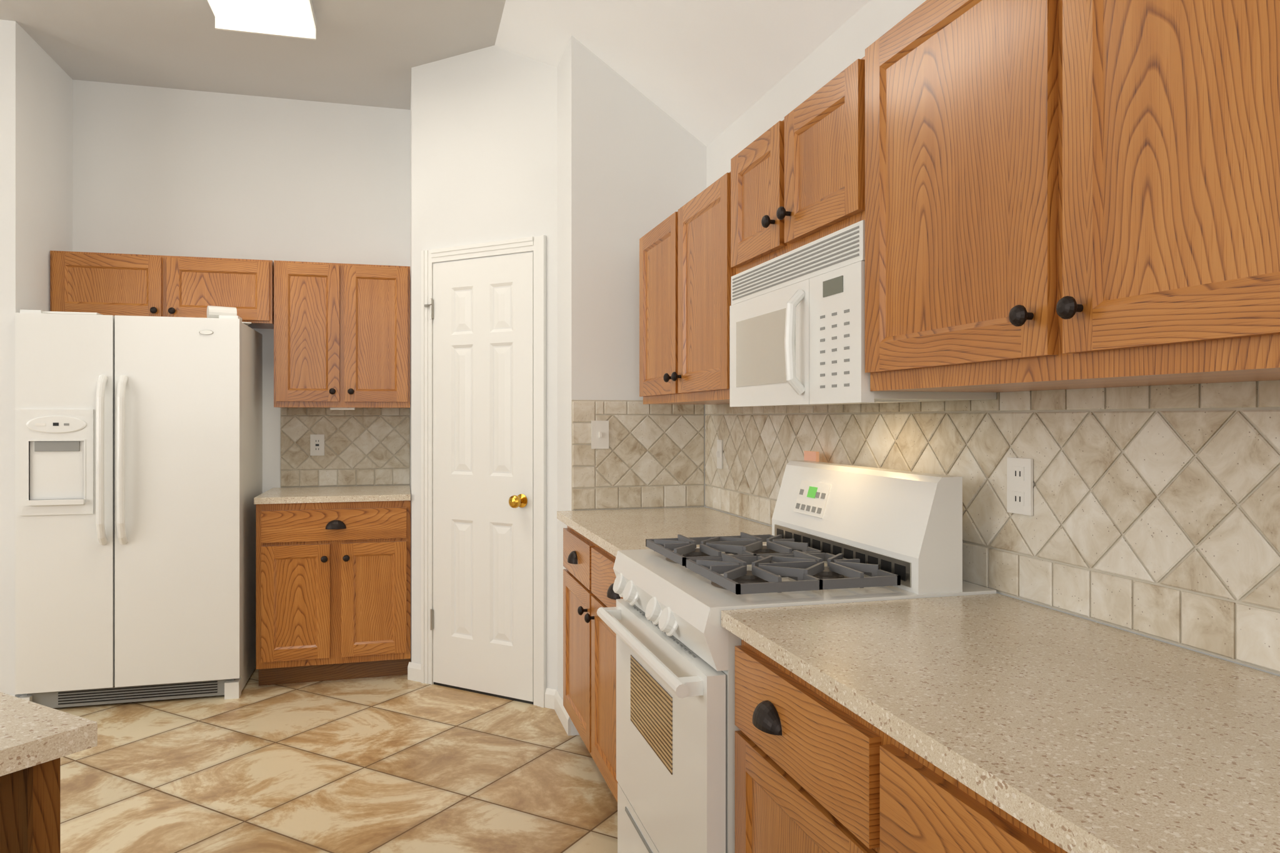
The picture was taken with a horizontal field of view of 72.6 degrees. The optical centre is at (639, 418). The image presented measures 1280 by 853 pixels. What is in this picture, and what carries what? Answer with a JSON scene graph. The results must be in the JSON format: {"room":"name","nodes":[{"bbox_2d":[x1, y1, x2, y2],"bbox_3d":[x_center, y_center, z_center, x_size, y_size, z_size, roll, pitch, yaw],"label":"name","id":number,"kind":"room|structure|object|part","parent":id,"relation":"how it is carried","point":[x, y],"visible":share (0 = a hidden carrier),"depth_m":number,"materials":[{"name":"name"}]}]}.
{"room":"kitchen","nodes":[
{"label":"kitchen","id":0,"kind":"room"},
{"bbox_2d":[53,661,617,852],"bbox_3d":[-2.190,1.340,0.317,6.940,0.100,8.760,0,0,-15],"label":"floor","id":1,"kind":"structure","parent":0,"point":[394,764],"depth_m":3.14,"materials":[{"name":"tile"}]},
{"bbox_2d":[0,691,97,852],"bbox_3d":[-1.686,0.831,0.382,1.100,0.919,2.200,0,0,30],"label":"base cabinet","id":2,"kind":"object","parent":1,"relation":"on","point":[34,737],"visible":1,"depth_m":1.03,"materials":[{"name":"brown wood"}]},
{"bbox_2d":[15,305,262,708],"bbox_3d":[-2.348,0.382,4.195,0.905,1.816,0.768,0,0,-15],"label":"refrigerator","id":3,"kind":"object","parent":1,"relation":"on","point":[139,439],"visible":0.98,"depth_m":3.89,"materials":[{"name":"white metal"}]},
{"bbox_3d":[-2.545,0.192,3.807,0.281,0.460,0.011,0,0,-15],"label":"panel","id":4,"kind":"part","parent":3,"relation":"part of","materials":[{"name":"white plastic"}]},
{"bbox_3d":[-2.328,0.185,3.842,0.114,0.752,0.076,0,0,-15],"label":"handle","id":5,"kind":"part","parent":3,"relation":"part of","materials":[{"name":"white plastic"}]},
{"bbox_3d":[-2.302,-0.012,3.884,0.738,0.778,0.078,0,0,-15],"label":"panel","id":6,"kind":"part","parent":3,"relation":"part of","materials":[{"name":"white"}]},
{"bbox_2d":[254,485,410,685],"bbox_3d":[-1.550,0.833,4.483,0.712,0.915,0.648,0,0,-15],"label":"base cabinet","id":7,"kind":"object","parent":1,"relation":"on","point":[333,564],"visible":1,"depth_m":4.22,"materials":[{"name":"brown wood"}]},
{"bbox_2d":[556,506,771,802],"bbox_3d":[0.110,0.833,3.059,0.640,0.915,1.110,0,0,-15],"label":"base cabinet","id":8,"kind":"object","parent":1,"relation":"on","point":[592,539],"visible":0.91,"depth_m":3.01,"materials":[{"name":"brown wood"}]},
{"bbox_2d":[596,460,996,852],"bbox_3d":[0.319,0.700,2.141,0.713,1.150,0.761,0,0,-15],"label":"range","id":9,"kind":"object","parent":1,"relation":"on","point":[841,533],"visible":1,"depth_m":1.94,"materials":[{"name":"white metal"}]},
{"bbox_3d":[0.051,0.875,2.068,0.039,0.741,0.751,0,0,-15],"label":"door","id":10,"kind":"part","parent":9,"relation":"part of","materials":[{"name":"white metal"}]},
{"bbox_2d":[721,593,1279,852],"bbox_3d":[0.654,0.833,1.057,0.640,0.915,1.498,0,0,-15],"label":"base cabinet","id":11,"kind":"object","parent":1,"relation":"on","point":[990,723],"visible":1,"depth_m":1.19,"materials":[{"name":"beige stone"}]},
{"bbox_2d":[0,0,869,146],"bbox_3d":[-2.286,-1.440,0.291,6.740,0.580,8.760,0,0,-15],"label":"ceiling","id":12,"kind":"structure","parent":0,"point":[704,64],"depth_m":3.73,"materials":[{"name":"white paint"}]},
{"bbox_2d":[206,0,316,39],"bbox_3d":[-1.441,-1.687,3.147,0.400,0.085,1.230,0,0,-15],"label":"light fixture","id":13,"kind":"object","parent":12,"relation":"attached to","point":[294,19],"visible":1,"depth_m":3.59,"materials":[{"name":"white paint"}]},
{"bbox_2d":[0,0,1279,735],"bbox_3d":[-0.862,-0.220,1.789,10.369,3.020,4.652,0,0,34],"label":"wall","id":14,"kind":"structure","parent":0,"point":[494,143],"depth_m":4.07,"materials":[{"name":"white paint"}]},
{"bbox_2d":[50,250,409,409],"bbox_3d":[-2.046,-0.421,4.497,1.662,0.757,0.345,0,0,-15],"label":"upper cabinet","id":15,"kind":"object","parent":14,"relation":"attached to","point":[342,331],"visible":0.99,"depth_m":4.44,"materials":[{"name":"brown wood"}]},
{"bbox_2d":[10,661,571,735],"bbox_3d":[-2.085,1.248,3.552,3.498,0.085,0.966,0,0,-15],"label":"baseboard","id":16,"kind":"structure","parent":14,"relation":"attached to","point":[553,700],"depth_m":3.87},
{"bbox_2d":[280,408,409,487],"bbox_3d":[-1.616,0.150,4.800,0.678,0.449,0.008,0,0,-15],"label":"tile backsplash","id":17,"kind":"structure","parent":14,"relation":"attached to","point":[363,446],"depth_m":4.79,"materials":[{"name":"beige tile"}]},
{"bbox_2d":[310,434,324,455],"bbox_3d":[-1.758,0.147,4.750,0.072,0.115,0.008,0,0,-15],"label":"outlet plates","id":18,"kind":"object","parent":17,"relation":"attached to","point":[317,441],"visible":1,"depth_m":4.75,"materials":[{"name":"white plastic"}]},
{"bbox_2d":[421,235,546,708],"bbox_3d":[-0.757,0.237,4.046,0.734,2.105,0.082,0,0,30],"label":"door","id":19,"kind":"structure","parent":14,"relation":"attached to","point":[481,497],"depth_m":4.06,"materials":[{"name":"white paint"}]},
{"bbox_2d":[571,400,704,510],"bbox_3d":[-0.003,0.150,3.611,0.568,0.449,0.008,0,0,-15],"label":"tile backsplash","id":20,"kind":"structure","parent":14,"relation":"attached to","point":[654,457],"depth_m":3.60,"materials":[{"name":"beige tile"}]},
{"bbox_2d":[591,420,608,448],"bbox_3d":[-0.161,0.068,3.554,0.072,0.115,0.016,0,0,-15],"label":"light switch","id":21,"kind":"object","parent":20,"relation":"attached to","point":[599,429],"visible":1,"depth_m":3.56,"materials":[{"name":"white plastic"}]},
{"bbox_2d":[639,0,1279,404],"bbox_3d":[0.515,-0.406,2.109,0.357,0.703,2.900,0,0,-15],"label":"upper cabinet","id":22,"kind":"object","parent":14,"relation":"attached to","point":[1049,194],"visible":0.98,"depth_m":1.32,"materials":[{"name":"brown wood"}]},
{"bbox_2d":[730,220,996,406],"bbox_3d":[0.489,-0.219,2.180,0.368,0.374,0.744,0,0,-15],"label":"microwave","id":23,"kind":"object","parent":22,"relation":"attached to","point":[797,315],"visible":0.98,"depth_m":2.03,"materials":[{"name":"white"}]},
{"bbox_3d":[0.336,-0.226,2.139,0.052,0.343,0.714,0,0,-15],"label":"panel","id":24,"kind":"part","parent":23,"relation":"part of","materials":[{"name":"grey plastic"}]},
{"bbox_3d":[0.370,-0.219,2.148,0.030,0.374,0.744,0,0,-15],"label":"door","id":25,"kind":"part","parent":23,"relation":"part of","materials":[{"name":"white plastic"}]},
{"bbox_2d":[705,380,1279,674],"bbox_3d":[0.695,0.150,2.153,0.008,0.449,3.190,0,0,-15],"label":"tile backsplash","id":26,"kind":"structure","parent":14,"relation":"attached to","point":[1156,509],"depth_m":1.59,"materials":[{"name":"beige tile"}]},
{"bbox_2d":[716,440,722,468],"bbox_3d":[0.323,0.144,3.470,0.015,0.113,0.064,0,0,-15],"label":"outlet plates","id":27,"kind":"object","parent":26,"relation":"attached to","point":[719,442],"depth_m":3.49,"materials":[{"name":"white plastic"}]},
{"bbox_2d":[803,450,819,461],"bbox_3d":[0.535,0.180,2.627,0.050,0.160,0.080,0,0,-15],"label":"outlet","id":28,"kind":"object","parent":26,"relation":"attached to","point":[808,455],"visible":0.14,"depth_m":2.61,"materials":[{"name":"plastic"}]},
{"bbox_2d":[1006,457,1033,515],"bbox_3d":[0.782,0.139,1.781,0.015,0.114,0.077,0,0,-15],"label":"outlet plates","id":29,"kind":"object","parent":26,"relation":"attached to","point":[1019,485],"depth_m":1.79,"materials":[{"name":"white plastic"}]}
]}

